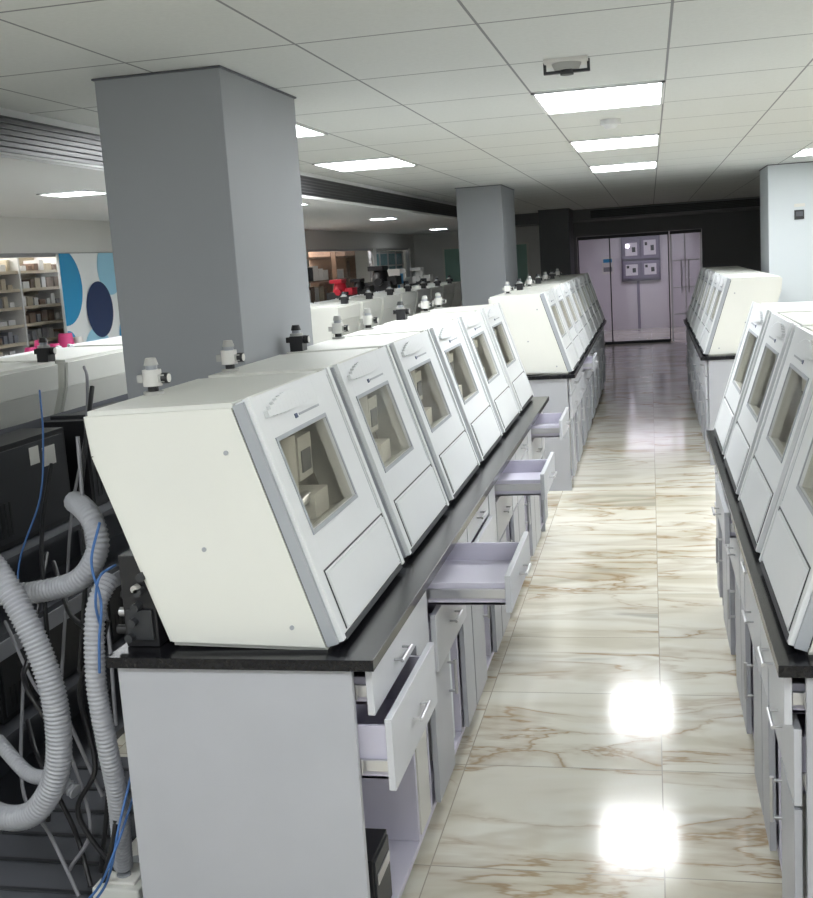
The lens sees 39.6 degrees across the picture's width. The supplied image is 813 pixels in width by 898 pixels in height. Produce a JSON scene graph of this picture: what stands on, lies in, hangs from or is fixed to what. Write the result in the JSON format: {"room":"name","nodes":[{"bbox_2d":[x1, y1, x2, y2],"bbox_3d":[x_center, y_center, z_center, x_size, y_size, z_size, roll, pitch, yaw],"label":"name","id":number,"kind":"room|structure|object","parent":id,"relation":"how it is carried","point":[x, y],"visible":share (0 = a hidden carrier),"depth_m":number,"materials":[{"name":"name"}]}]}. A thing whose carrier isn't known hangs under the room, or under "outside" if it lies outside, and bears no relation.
{"room":"laboratory","nodes":[
{"label":"laboratory","id":0,"kind":"room"},
{"bbox_2d":[91,65,312,398],"bbox_3d":[-0.688,-0.119,4.468,0.484,2.520,0.864,-2,10,12],"label":"column","id":1,"kind":"structure","parent":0,"point":[201,164],"depth_m":3.97,"materials":[{"name":"paint"}]},
{"bbox_2d":[0,216,414,279],"bbox_3d":[-2.368,-0.920,10.523,0.100,2.330,25.600,-2,10,12],"label":"wall","id":2,"kind":"structure","parent":0,"point":[17,234],"depth_m":9.19,"materials":[{"name":"white paint"}]},
{"bbox_2d":[0,252,112,257],"bbox_3d":[-2.819,-0.878,8.498,0.050,1.170,3.700,-2,10,12],"label":"window","id":3,"kind":"structure","parent":2,"relation":"in","point":[8,255],"depth_m":8.48,"materials":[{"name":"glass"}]},
{"bbox_2d":[56,253,120,341],"bbox_3d":[-2.519,-1.103,9.520,0.027,1.080,1.430,-2,10,12],"label":"poster","id":4,"kind":"object","parent":2,"relation":"attached to","point":[87,282],"visible":0.52,"depth_m":9.20,"materials":[{"name":"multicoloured paper"}]},
{"bbox_2d":[306,249,372,281],"bbox_3d":[-1.032,-2.378,16.801,0.050,1.170,4.450,-2,10,12],"label":"window","id":5,"kind":"structure","parent":2,"relation":"in","point":[307,250],"depth_m":17.64,"materials":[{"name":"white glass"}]},
{"bbox_2d":[0,155,457,233],"bbox_3d":[-1.445,-2.125,10.107,2.150,0.060,25.600,-2,10,12],"label":"ceiling","id":6,"kind":"structure","parent":0,"point":[21,179],"depth_m":7.69,"materials":[{"name":"paint"}]},
{"bbox_2d":[0,115,103,168],"bbox_3d":[-1.490,-1.284,4.760,0.016,0.152,0.855,-2,10,12],"label":"ceiling vent","id":7,"kind":"object","parent":6,"relation":"in","point":[22,138],"depth_m":4.73,"materials":[{"name":"black plastic"}]},
{"bbox_2d":[36,190,105,197],"bbox_3d":[-1.874,-1.440,6.375,0.300,0.008,0.300,-2,10,12],"label":"recessed light","id":8,"kind":"object","parent":6,"relation":"in","point":[77,192],"visible":0.83,"depth_m":6.35,"materials":[{"name":"white"}]},
{"bbox_2d":[0,108,456,205],"bbox_3d":[-0.629,-2.067,8.851,0.020,0.130,23.500,-2,10,12],"label":"trim","id":9,"kind":"structure","parent":6,"relation":"attached to","point":[5,112],"depth_m":5.05,"materials":[{"name":"white paint"}]},
{"bbox_2d":[515,196,759,221],"bbox_3d":[4.626,-4.192,19.567,5.750,0.140,0.050,-2,10,12],"label":"trim","id":10,"kind":"structure","parent":6,"relation":"attached to","point":[582,213],"depth_m":19.86,"materials":[{"name":"grey paint"}]},
{"bbox_2d":[590,198,759,217],"bbox_3d":[4.645,-4.162,19.534,2.900,0.134,0.016,-2,10,12],"label":"ceiling vent","id":11,"kind":"object","parent":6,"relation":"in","point":[756,201],"visible":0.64,"depth_m":19.53,"materials":[{"name":"black plastic"}]},
{"bbox_2d":[355,250,406,282],"bbox_3d":[-2.483,-1.572,14.273,1.700,2.400,17.000,-2,10,12],"label":"wall","id":12,"kind":"structure","parent":0,"point":[361,257],"depth_m":22.27,"materials":[{"name":"white paint"}]},
{"bbox_2d":[376,251,403,268],"bbox_3d":[-0.329,-3.139,20.486,0.040,0.870,2.600,-2,10,12],"label":"display case","id":13,"kind":"object","parent":12,"relation":"attached to","point":[393,259],"visible":0.27,"depth_m":20.76,"materials":[{"name":"teal"}]},
{"bbox_2d":[0,0,812,213],"bbox_3d":[2.179,-2.262,8.211,5.750,0.100,23.500,-2,10,12],"label":"ceiling","id":14,"kind":"structure","parent":0,"point":[445,88],"depth_m":4.30,"materials":[{"name":"tile"}]},
{"bbox_2d":[296,123,327,137],"bbox_3d":[-0.776,-1.584,5.646,0.575,0.008,0.780,-2,10,12],"label":"ceiling light panel","id":15,"kind":"object","parent":14,"relation":"in","point":[302,130],"depth_m":5.80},
{"bbox_2d":[312,157,417,171],"bbox_3d":[-0.279,-2.002,7.956,0.575,0.008,0.780,-2,10,12],"label":"ceiling light panel","id":16,"kind":"object","parent":14,"relation":"in","point":[385,162],"depth_m":7.92,"materials":[{"name":"plastic"}]},
{"bbox_2d":[300,175,456,217],"bbox_3d":[-0.060,-2.484,11.406,0.016,0.152,6.819,-2,10,12],"label":"ceiling vent","id":17,"kind":"object","parent":14,"relation":"in","point":[311,187],"depth_m":10.08,"materials":[{"name":"black plastic"}]},
{"bbox_2d":[531,80,664,114],"bbox_3d":[0.907,-1.634,5.274,0.575,0.008,0.780,-2,10,12],"label":"ceiling light panel","id":18,"kind":"object","parent":14,"relation":"in","point":[644,93],"depth_m":5.22,"materials":[{"name":"plastic"}]},
{"bbox_2d":[600,118,620,129],"bbox_3d":[1.118,-1.779,6.190,0.110,0.049,0.110,-2,10,12],"label":"smoke detector","id":19,"kind":"object","parent":14,"relation":"attached to","point":[612,123],"visible":1,"depth_m":6.15,"materials":[{"name":"white paint"}]},
{"bbox_2d":[569,134,659,151],"bbox_3d":[1.405,-2.051,7.585,0.575,0.008,0.780,-2,10,12],"label":"ceiling light panel","id":20,"kind":"object","parent":14,"relation":"in","point":[651,139],"depth_m":7.54,"materials":[{"name":"plastic"}]},
{"bbox_2d":[588,161,657,172],"bbox_3d":[1.902,-2.469,9.896,0.575,0.008,0.780,-2,10,12],"label":"ceiling light panel","id":21,"kind":"object","parent":14,"relation":"in","point":[650,164],"depth_m":9.85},
{"bbox_2d":[117,326,781,897],"bbox_3d":[0.991,-0.105,11.713,9.700,0.100,29.000,-2,10,12],"label":"floor","id":22,"kind":"structure","parent":0,"point":[606,750],"depth_m":4.56,"materials":[{"name":"tile"}]},
{"bbox_2d":[0,257,64,356],"bbox_3d":[-2.934,-0.531,9.208,0.280,2.070,2.300,-2,10,12],"label":"shelving","id":23,"kind":"object","parent":22,"relation":"on","point":[30,299],"visible":0.31,"depth_m":8.86,"materials":[{"name":"beige"}]},
{"bbox_2d":[0,393,130,834],"bbox_3d":[-1.102,0.340,5.596,0.270,1.300,4.600,-2,10,12],"label":"equipment rack","id":24,"kind":"object","parent":22,"relation":"on","point":[55,538],"visible":0.02,"depth_m":4.40,"materials":[{"name":"grey"}]},
{"bbox_2d":[17,390,43,578],"bbox_3d":[-1.298,0.199,3.926,0.062,0.754,0.574,-4,9,1],"label":"tubes","id":25,"kind":"object","parent":24,"relation":"attached to","point":[42,479],"visible":0.78,"depth_m":3.95,"materials":[{"name":"blue"}]},
{"bbox_2d":[0,427,73,551],"bbox_3d":[-1.465,0.143,4.101,0.187,0.375,0.640,-2,10,12],"label":"control unit","id":26,"kind":"object","parent":24,"relation":"in","point":[20,449],"visible":0.9,"depth_m":4.12,"materials":[{"name":"black plastic"}]},
{"bbox_2d":[0,611,84,724],"bbox_3d":[-1.418,0.766,4.183,0.187,0.275,0.600,-2,10,12],"label":"control unit","id":27,"kind":"object","parent":24,"relation":"in","point":[11,667],"visible":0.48,"depth_m":4.02,"materials":[{"name":"black plastic"}]},
{"bbox_2d":[44,401,121,505],"bbox_3d":[-1.299,0.004,4.871,0.187,0.375,0.640,-2,10,12],"label":"control unit","id":28,"kind":"object","parent":24,"relation":"in","point":[73,425],"visible":0.27,"depth_m":4.56,"materials":[{"name":"black plastic"}]},
{"bbox_2d":[104,585,125,644],"bbox_3d":[-1.252,0.627,4.953,0.187,0.275,0.600,-2,10,12],"label":"control unit","id":29,"kind":"object","parent":24,"relation":"in","point":[115,602],"visible":0.12,"depth_m":4.70,"materials":[{"name":"black plastic"}]},
{"bbox_2d":[47,333,83,347],"label":"chairs","id":30,"kind":"object","parent":22,"relation":"on","point":[64,339],"depth_m":8.24,"materials":[{"name":"pink plastic"}]},
{"bbox_2d":[0,756,136,897],"bbox_3d":[-1.014,1.312,3.519,0.730,0.056,1.500,-2,10,12],"label":"trunk","id":31,"kind":"object","parent":22,"relation":"on","point":[30,865],"visible":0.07,"depth_m":3.60,"materials":[{"name":"grey"}]},
{"bbox_2d":[4,366,117,896],"bbox_3d":[-1.181,0.487,3.821,0.344,1.408,1.532,-6,10,-14],"label":"power cables","id":32,"kind":"object","parent":31,"relation":"attached to","point":[79,477],"visible":0.53,"depth_m":3.25,"materials":[{"name":"grey plastic"}]},
{"bbox_2d":[0,491,109,605],"bbox_3d":[-1.109,0.289,3.258,0.629,0.310,0.223,-2,10,12],"label":"corrugated hose","id":33,"kind":"object","parent":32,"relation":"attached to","point":[83,508],"visible":0.81,"depth_m":3.13,"materials":[{"name":"grey"}]},
{"bbox_2d":[21,386,117,886],"bbox_3d":[-1.069,0.520,3.525,0.328,1.390,1.192,-6,10,-13],"label":"cables","id":34,"kind":"object","parent":31,"relation":"attached to","point":[43,557],"visible":0.53,"depth_m":3.31,"materials":[{"name":"black plastic"}]},
{"bbox_2d":[0,734,80,798],"bbox_3d":[-1.084,0.919,3.271,0.375,0.117,0.063,3,12,36],"label":"conduit","id":35,"kind":"object","parent":34,"relation":"attached to","point":[24,770],"visible":0.8,"depth_m":3.27,"materials":[{"name":"grey"}]},
{"bbox_2d":[0,554,72,830],"bbox_3d":[-1.152,0.666,3.173,0.501,0.852,0.113,2,11,31],"label":"corrugated hose","id":36,"kind":"object","parent":35,"relation":"attached to","point":[51,787],"visible":1,"depth_m":3.07,"materials":[{"name":"grey"}]},
{"bbox_2d":[88,522,132,897],"bbox_3d":[-0.865,0.757,2.943,0.298,1.124,0.112,-5,10,-8],"label":"tubes","id":37,"kind":"object","parent":31,"relation":"attached to","point":[117,839],"visible":0.94,"depth_m":2.92,"materials":[{"name":"blue"}]},
{"bbox_2d":[92,837,142,897],"bbox_3d":[-0.770,1.241,3.267,0.140,0.133,0.300,-2,10,12],"label":"box","id":38,"kind":"object","parent":31,"relation":"on","point":[128,884],"visible":0.38,"depth_m":3.13,"materials":[{"name":"white plastic"}]},
{"bbox_2d":[83,572,132,872],"bbox_3d":[-0.787,0.759,3.052,0.110,0.885,0.194,-5,10,-10],"label":"flexible hose","id":39,"kind":"object","parent":38,"relation":"on","point":[104,732],"visible":0.84,"depth_m":2.96,"materials":[{"name":"grey"}]},
{"bbox_2d":[307,251,332,303],"bbox_3d":[-1.561,-1.854,16.517,0.350,2.100,2.630,-2,10,12],"label":"storage shelf","id":40,"kind":"object","parent":22,"relation":"on","point":[319,268],"visible":0.18,"depth_m":17.41,"materials":[{"name":"brown wood"}]},
{"bbox_2d":[106,396,570,897],"bbox_3d":[0.242,0.528,5.154,0.944,0.900,4.880,-2,10,12],"label":"laboratory bench","id":41,"kind":"object","parent":22,"relation":"on","point":[254,772],"visible":0.8,"depth_m":2.87,"materials":[{"name":"grey laminate"}]},
{"bbox_2d":[116,549,168,645],"bbox_3d":[-0.687,0.381,2.922,0.120,0.240,0.150,-2,10,12],"label":"pneumatic manifold","id":42,"kind":"object","parent":41,"relation":"on","point":[143,626],"visible":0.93,"depth_m":2.87,"materials":[{"name":"black plastic"}]},
{"bbox_2d":[83,367,404,649],"bbox_3d":[-0.405,0.135,3.134,0.628,0.643,0.746,-2,10,12],"label":"machine","id":43,"kind":"object","parent":41,"relation":"on","point":[250,510],"visible":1,"depth_m":2.80,"materials":[{"name":"grey"}]},
{"bbox_2d":[137,357,170,395],"bbox_3d":[-0.694,-0.195,3.106,0.090,0.112,0.056,-2,10,12],"label":"air pressure regulator","id":44,"kind":"object","parent":43,"relation":"on","point":[152,377],"visible":0.96,"depth_m":3.09,"materials":[{"name":"grey"}]},
{"bbox_2d":[208,344,448,557],"bbox_3d":[-0.239,-0.004,3.904,0.628,0.643,0.746,-2,10,12],"label":"machine","id":45,"kind":"object","parent":41,"relation":"on","point":[372,391],"visible":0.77,"depth_m":3.84,"materials":[{"name":"grey"}]},
{"bbox_2d":[216,340,244,371],"bbox_3d":[-0.572,-0.297,3.674,0.090,0.112,0.056,-2,10,12],"label":"air pressure regulator","id":46,"kind":"object","parent":45,"relation":"on","point":[229,356],"visible":0.97,"depth_m":3.66,"materials":[{"name":"grey"}]},
{"bbox_2d":[365,828,391,897],"bbox_3d":[-0.208,1.159,3.062,0.310,0.200,0.173,-2,10,12],"label":"box","id":47,"kind":"object","parent":41,"relation":"on","point":[378,852],"visible":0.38,"depth_m":3.02,"materials":[{"name":"black plastic"}]},
{"bbox_2d":[287,329,479,501],"bbox_3d":[-0.073,-0.144,4.674,0.628,0.643,0.746,-2,10,12],"label":"machine","id":48,"kind":"object","parent":41,"relation":"on","point":[416,357],"visible":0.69,"depth_m":4.63,"materials":[{"name":"grey"}]},
{"bbox_2d":[286,325,309,351],"bbox_3d":[-0.420,-0.424,4.376,0.090,0.112,0.060,-2,10,12],"label":"air pressure regulator","id":49,"kind":"object","parent":48,"relation":"on","point":[297,340],"visible":0.94,"depth_m":4.35,"materials":[{"name":"grey"}]},
{"bbox_2d":[328,315,349,338],"bbox_3d":[-0.296,-0.529,4.954,0.090,0.112,0.056,-2,10,12],"label":"air pressure regulator","id":50,"kind":"object","parent":48,"relation":"on","point":[337,328],"visible":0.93,"depth_m":4.94,"materials":[{"name":"grey"}]},
{"bbox_2d":[344,318,502,461],"bbox_3d":[0.093,-0.283,5.445,0.628,0.643,0.746,-2,10,12],"label":"machine","id":51,"kind":"object","parent":41,"relation":"on","point":[449,337],"visible":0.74,"depth_m":5.42,"materials":[{"name":"grey"}]},
{"bbox_2d":[359,309,378,329],"bbox_3d":[-0.182,-0.624,5.484,0.090,0.112,0.056,-2,10,12],"label":"air pressure regulator","id":52,"kind":"object","parent":51,"relation":"on","point":[367,319],"visible":0.97,"depth_m":5.46,"materials":[{"name":"grey"}]},
{"bbox_2d":[381,309,519,433],"bbox_3d":[0.258,-0.422,6.215,0.628,0.643,0.746,-2,10,12],"label":"machine","id":53,"kind":"object","parent":41,"relation":"on","point":[474,324],"visible":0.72,"depth_m":6.20,"materials":[{"name":"grey"}]},
{"bbox_2d":[393,301,409,319],"bbox_3d":[-0.027,-0.755,6.206,0.090,0.112,0.060,-2,10,12],"label":"air pressure regulator","id":54,"kind":"object","parent":53,"relation":"on","point":[401,313],"visible":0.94,"depth_m":6.18,"materials":[{"name":"grey"}]},
{"bbox_2d":[413,302,533,411],"bbox_3d":[0.424,-0.561,6.985,0.628,0.643,0.746,-2,10,12],"label":"machine","id":55,"kind":"object","parent":41,"relation":"on","point":[494,316],"visible":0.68,"depth_m":6.98,"materials":[{"name":"grey"}]},
{"bbox_2d":[330,251,356,288],"bbox_3d":[-1.105,-2.236,18.634,0.350,2.100,1.230,-2,10,12],"label":"storage shelf","id":56,"kind":"object","parent":22,"relation":"on","point":[343,263],"visible":0.2,"depth_m":18.48,"materials":[{"name":"brown wood"}]},
{"bbox_2d":[527,320,606,490],"bbox_3d":[1.685,-0.676,11.814,0.784,0.900,6.480,-2,10,12],"label":"laboratory bench","id":57,"kind":"object","parent":22,"relation":"on","point":[580,390],"visible":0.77,"depth_m":8.76,"materials":[{"name":"metal"}]},
{"bbox_2d":[488,288,578,374],"bbox_3d":[1.026,-0.936,9.000,0.628,0.643,0.746,-2,10,12],"label":"machine","id":58,"kind":"object","parent":57,"relation":"on","point":[537,326],"visible":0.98,"depth_m":8.64,"materials":[{"name":"grey"}]},
{"bbox_2d":[505,285,583,360],"bbox_3d":[1.192,-1.075,9.770,0.628,0.643,0.746,-2,10,12],"label":"machine","id":59,"kind":"object","parent":57,"relation":"on","point":[557,290],"visible":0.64,"depth_m":9.79,"materials":[{"name":"grey"}]},
{"bbox_2d":[514,282,588,351],"bbox_3d":[1.358,-1.214,10.540,0.628,0.643,0.746,-2,10,12],"label":"machine","id":60,"kind":"object","parent":57,"relation":"on","point":[564,287],"visible":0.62,"depth_m":10.56,"materials":[{"name":"grey"}]},
{"bbox_2d":[526,280,592,344],"bbox_3d":[1.523,-1.354,11.311,0.628,0.643,0.746,-2,10,12],"label":"machine","id":61,"kind":"object","parent":57,"relation":"on","point":[570,284],"visible":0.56,"depth_m":11.34,"materials":[{"name":"grey"}]},
{"bbox_2d":[532,278,596,337],"bbox_3d":[1.689,-1.493,12.081,0.628,0.643,0.746,-2,10,12],"label":"machine","id":62,"kind":"object","parent":57,"relation":"on","point":[575,281],"visible":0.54,"depth_m":12.12,"materials":[{"name":"grey"}]},
{"bbox_2d":[543,276,599,331],"bbox_3d":[1.855,-1.632,12.851,0.628,0.643,0.746,-2,10,12],"label":"machine","id":63,"kind":"object","parent":57,"relation":"on","point":[580,280],"visible":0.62,"depth_m":12.89,"materials":[{"name":"grey"}]},
{"bbox_2d":[548,274,602,326],"bbox_3d":[2.021,-1.771,13.621,0.628,0.643,0.746,-2,10,12],"label":"machine","id":64,"kind":"object","parent":57,"relation":"on","point":[584,278],"visible":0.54,"depth_m":13.67,"materials":[{"name":"grey"}]},
{"bbox_2d":[559,273,604,321],"bbox_3d":[2.186,-1.910,14.391,0.628,0.643,0.746,-2,10,12],"label":"machine","id":65,"kind":"object","parent":57,"relation":"on","point":[586,274],"visible":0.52,"depth_m":14.46,"materials":[{"name":"grey"}]},
{"bbox_2d":[621,235,660,328],"bbox_3d":[5.200,-3.683,25.009,0.840,2.040,0.210,-2,10,12],"label":"switch panel","id":66,"kind":"object","parent":22,"relation":"on","point":[640,255],"visible":0.98,"depth_m":24.87,"materials":[{"name":"grey"}]},
{"bbox_2d":[683,319,735,464],"bbox_3d":[3.271,-0.739,11.565,0.690,0.900,4.880,-2,10,12],"label":"laboratory bench","id":67,"kind":"object","parent":22,"relation":"on","point":[708,376],"visible":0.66,"depth_m":9.36,"materials":[{"name":"white laminate"}]},
{"bbox_2d":[686,266,739,321],"bbox_3d":[3.629,-1.835,13.367,0.628,0.643,0.746,-2,10,12],"label":"machine","id":68,"kind":"object","parent":67,"relation":"on","point":[701,268],"visible":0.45,"depth_m":13.46,"materials":[{"name":"grey"}]},
{"bbox_2d":[688,267,747,325],"bbox_3d":[3.463,-1.696,12.597,0.628,0.643,0.746,-2,10,12],"label":"machine","id":69,"kind":"object","parent":67,"relation":"on","point":[704,269],"visible":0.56,"depth_m":12.71,"materials":[{"name":"grey"}]},
{"bbox_2d":[690,269,751,331],"bbox_3d":[3.297,-1.557,11.827,0.628,0.643,0.746,-2,10,12],"label":"machine","id":70,"kind":"object","parent":67,"relation":"on","point":[708,272],"visible":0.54,"depth_m":11.91,"materials":[{"name":"grey"}]},
{"bbox_2d":[693,270,760,337],"bbox_3d":[3.132,-1.417,11.057,0.628,0.643,0.746,-2,10,12],"label":"machine","id":71,"kind":"object","parent":67,"relation":"on","point":[712,274],"visible":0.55,"depth_m":11.15,"materials":[{"name":"grey"}]},
{"bbox_2d":[696,272,768,345],"bbox_3d":[2.966,-1.278,10.287,0.628,0.643,0.746,-2,10,12],"label":"machine","id":72,"kind":"object","parent":67,"relation":"on","point":[717,276],"visible":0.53,"depth_m":10.37,"materials":[{"name":"grey"}]},
{"bbox_2d":[700,274,781,355],"bbox_3d":[2.800,-1.139,9.517,0.628,0.643,0.746,-2,10,12],"label":"machine","id":73,"kind":"object","parent":67,"relation":"on","point":[734,296],"visible":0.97,"depth_m":9.18,"materials":[{"name":"grey"}]},
{"bbox_2d":[706,430,812,897],"bbox_3d":[1.502,0.625,4.069,0.734,0.900,3.280,-2,10,12],"label":"laboratory bench","id":74,"kind":"object","parent":22,"relation":"on","point":[774,678],"visible":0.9,"depth_m":3.15,"materials":[{"name":"white laminate"}]},
{"bbox_2d":[713,301,812,454],"bbox_3d":[1.719,-0.330,5.086,0.628,0.643,0.746,-2,10,12],"label":"machine","id":75,"kind":"object","parent":74,"relation":"on","point":[758,313],"visible":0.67,"depth_m":5.15,"materials":[{"name":"grey"}]},
{"bbox_2d":[724,311,812,494],"bbox_3d":[1.554,-0.191,4.316,0.628,0.643,0.746,-2,10,12],"label":"machine","id":76,"kind":"object","parent":74,"relation":"on","point":[778,327],"visible":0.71,"depth_m":4.40,"materials":[{"name":"grey"}]},
{"bbox_2d":[738,324,812,553],"bbox_3d":[1.388,-0.052,3.546,0.628,0.643,0.746,-2,10,12],"label":"machine","id":77,"kind":"object","parent":74,"relation":"on","point":[792,392],"visible":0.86,"depth_m":3.65,"materials":[{"name":"grey"}]},
{"bbox_2d":[759,395,812,654],"bbox_3d":[1.222,0.087,2.775,0.628,0.643,0.746,-2,10,12],"label":"machine","id":78,"kind":"object","parent":74,"relation":"on","point":[786,556],"visible":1,"depth_m":2.86,"materials":[{"name":"grey"}]},
{"bbox_3d":[-1.564,0.544,5.774,0.690,0.900,4.880,-2,10,12],"label":"laboratory bench","id":79,"kind":"object","parent":22,"relation":"on","visible":0},
{"bbox_2d":[0,362,57,429],"bbox_3d":[-1.812,0.005,4.473,0.628,0.643,0.746,-2,10,12],"label":"machine","id":80,"kind":"object","parent":79,"relation":"on","point":[21,383],"visible":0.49,"depth_m":4.50,"materials":[{"name":"grey"}]},
{"bbox_2d":[34,337,56,362],"bbox_3d":[-1.508,-0.409,4.717,0.090,0.112,0.060,-2,10,12],"label":"air pressure regulator","id":81,"kind":"object","parent":80,"relation":"on","point":[44,352],"visible":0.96,"depth_m":4.70,"materials":[{"name":"grey"}]},
{"bbox_2d":[0,345,126,413],"bbox_3d":[-1.647,-0.134,5.243,0.628,0.643,0.746,-2,10,12],"label":"machine","id":82,"kind":"object","parent":79,"relation":"on","point":[105,367],"visible":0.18,"depth_m":5.03,"materials":[{"name":"grey"}]},
{"bbox_2d":[67,336,121,346],"bbox_3d":[-1.481,-0.274,6.013,0.628,0.643,0.746,-2,10,12],"label":"machine","id":83,"kind":"object","parent":79,"relation":"on","point":[113,341],"visible":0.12,"depth_m":5.74,"materials":[{"name":"grey"}]},
{"bbox_3d":[-0.176,-0.621,12.224,0.690,0.900,6.480,-2,10,12],"label":"laboratory bench","id":84,"kind":"object","parent":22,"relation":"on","visible":0},
{"bbox_2d":[310,302,359,344],"bbox_3d":[-0.754,-0.884,9.393,0.628,0.643,0.746,-2,10,12],"label":"machine","id":85,"kind":"object","parent":84,"relation":"on","point":[322,314],"visible":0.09,"depth_m":8.99,"materials":[{"name":"grey"}]},
{"bbox_2d":[314,298,381,331],"bbox_3d":[-0.588,-1.023,10.163,0.628,0.643,0.746,-2,10,12],"label":"machine","id":86,"kind":"object","parent":84,"relation":"on","point":[375,304],"visible":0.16,"depth_m":10.03,"materials":[{"name":"grey"}]},
{"bbox_2d":[338,294,399,324],"bbox_3d":[-0.422,-1.162,10.933,0.628,0.643,0.746,-2,10,12],"label":"machine","id":87,"kind":"object","parent":84,"relation":"on","point":[389,302],"visible":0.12,"depth_m":10.75,"materials":[{"name":"grey"}]},
{"bbox_2d":[359,291,415,315],"bbox_3d":[-0.257,-1.301,11.703,0.628,0.643,0.746,-2,10,12],"label":"machine","id":88,"kind":"object","parent":84,"relation":"on","point":[408,298],"visible":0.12,"depth_m":11.63,"materials":[{"name":"grey"}]},
{"bbox_2d":[378,288,430,314],"bbox_3d":[-0.091,-1.441,12.473,0.628,0.643,0.746,-2,10,12],"label":"machine","id":89,"kind":"object","parent":84,"relation":"on","point":[420,292],"visible":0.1,"depth_m":12.22,"materials":[{"name":"grey"}]},
{"bbox_2d":[394,286,442,309],"bbox_3d":[0.075,-1.580,13.243,0.628,0.643,0.746,-2,10,12],"label":"machine","id":90,"kind":"object","parent":84,"relation":"on","point":[434,289],"visible":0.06,"depth_m":13.02,"materials":[{"name":"grey"}]},
{"bbox_2d":[412,283,453,307],"bbox_3d":[0.240,-1.719,14.014,0.628,0.643,0.746,-2,10,12],"label":"machine","id":91,"kind":"object","parent":84,"relation":"on","point":[448,289],"visible":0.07,"depth_m":13.92,"materials":[{"name":"grey"}]},
{"bbox_2d":[428,282,461,306],"bbox_3d":[0.406,-1.858,14.784,0.628,0.643,0.746,-2,10,12],"label":"machine","id":92,"kind":"object","parent":84,"relation":"on","point":[457,296],"visible":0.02,"depth_m":14.61,"materials":[{"name":"grey"}]},
{"bbox_3d":[-0.722,-1.450,16.201,0.600,1.300,12.000,-2,10,12],"label":"countertop","id":93,"kind":"structure","parent":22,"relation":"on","visible":0},
{"bbox_2d":[326,279,356,299],"bbox_3d":[-0.878,-2.150,15.454,0.357,0.340,0.425,-2,10,12],"label":"grinder","id":94,"kind":"object","parent":93,"relation":"on","point":[339,284],"visible":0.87,"depth_m":15.33,"materials":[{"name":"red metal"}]},
{"bbox_2d":[350,278,373,295],"bbox_3d":[-0.662,-2.329,16.507,0.336,0.320,0.400,-2,10,12],"label":"grinder","id":95,"kind":"object","parent":93,"relation":"on","point":[359,283],"visible":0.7,"depth_m":16.39,"materials":[{"name":"black metal"}]},
{"bbox_2d":[364,265,401,291],"bbox_3d":[-0.362,-2.598,17.516,0.504,0.480,0.600,-2,10,12],"label":"grinder","id":96,"kind":"object","parent":93,"relation":"on","point":[381,279],"visible":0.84,"depth_m":17.32,"materials":[{"name":"black metal"}]},
{"bbox_2d":[410,267,432,285],"bbox_3d":[0.255,-3.107,20.574,0.420,0.400,0.500,-2,10,12],"label":"grinder","id":97,"kind":"object","parent":93,"relation":"on","point":[418,272],"visible":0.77,"depth_m":20.42,"materials":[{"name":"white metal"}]},
{"bbox_2d":[455,184,517,305],"bbox_3d":[0.913,-1.487,12.052,0.484,2.520,1.124,-2,10,12],"label":"column","id":98,"kind":"structure","parent":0,"point":[485,214],"depth_m":11.43,"materials":[{"name":"paint"}]},
{"bbox_2d":[413,223,577,306],"bbox_3d":[1.756,-3.097,21.967,3.150,2.330,0.100,-2,10,12],"label":"wall","id":99,"kind":"structure","parent":0,"point":[428,247],"depth_m":21.97,"materials":[{"name":"white paint"}]},
{"bbox_2d":[442,242,529,302],"bbox_3d":[1.546,-3.407,21.872,1.680,1.080,0.050,-2,10,12],"label":"notice board","id":100,"kind":"object","parent":99,"relation":"attached to","point":[450,255],"visible":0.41,"depth_m":21.93,"materials":[{"name":"teal"}]},
{"bbox_2d":[577,231,670,344],"bbox_3d":[4.133,-3.031,21.451,1.690,2.060,0.090,-2,10,12],"label":"window","id":101,"kind":"structure","parent":99,"relation":"in","point":[662,232],"depth_m":21.38,"materials":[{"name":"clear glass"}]},
{"bbox_2d":[538,208,574,279],"bbox_3d":[2.625,-2.838,19.489,0.524,2.520,1.024,-2,10,12],"label":"column","id":102,"kind":"structure","parent":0,"point":[555,225],"depth_m":18.90,"materials":[{"name":"grey paint"}]},
{"bbox_2d":[543,55,589,75],"bbox_3d":[0.591,-1.407,4.168,0.170,0.051,0.140,-2,10,12],"label":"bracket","id":103,"kind":"object","parent":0,"point":[566,66],"depth_m":4.14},
{"bbox_2d":[515,206,759,226],"bbox_3d":[5.197,-4.572,22.206,5.750,0.050,5.500,-2,10,12],"label":"ceiling soffit","id":104,"kind":"structure","parent":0,"point":[585,219],"depth_m":19.92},
{"bbox_2d":[577,229,701,329],"bbox_3d":[5.418,-3.858,25.092,4.400,2.330,0.100,-2,10,12],"label":"wall","id":105,"kind":"structure","parent":0,"point":[654,294],"depth_m":25.15,"materials":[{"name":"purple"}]},
{"bbox_2d":[701,210,760,270],"bbox_3d":[6.636,-3.240,20.891,2.250,2.330,0.100,-2,10,12],"label":"wall","id":106,"kind":"structure","parent":0,"point":[728,238],"depth_m":20.86,"materials":[{"name":"grey paint"}]},
{"bbox_2d":[576,214,701,236],"bbox_3d":[4.348,-4.191,21.211,2.300,0.265,0.100,-2,10,12],"label":"trim","id":107,"kind":"structure","parent":106,"relation":"attached to","point":[682,222],"depth_m":21.16,"materials":[{"name":"grey paint"}]},
{"bbox_2d":[669,229,701,341],"bbox_3d":[5.251,-3.060,21.184,0.570,2.060,0.132,-2,10,12],"label":"door","id":108,"kind":"structure","parent":106,"relation":"in","point":[692,230],"depth_m":21.12,"materials":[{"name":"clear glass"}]},
{"bbox_2d":[759,161,812,302],"bbox_3d":[4.043,-1.600,11.488,0.784,2.520,0.874,-2,10,12],"label":"column","id":109,"kind":"structure","parent":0,"point":[786,242],"depth_m":11.03,"materials":[{"name":"white paint"}]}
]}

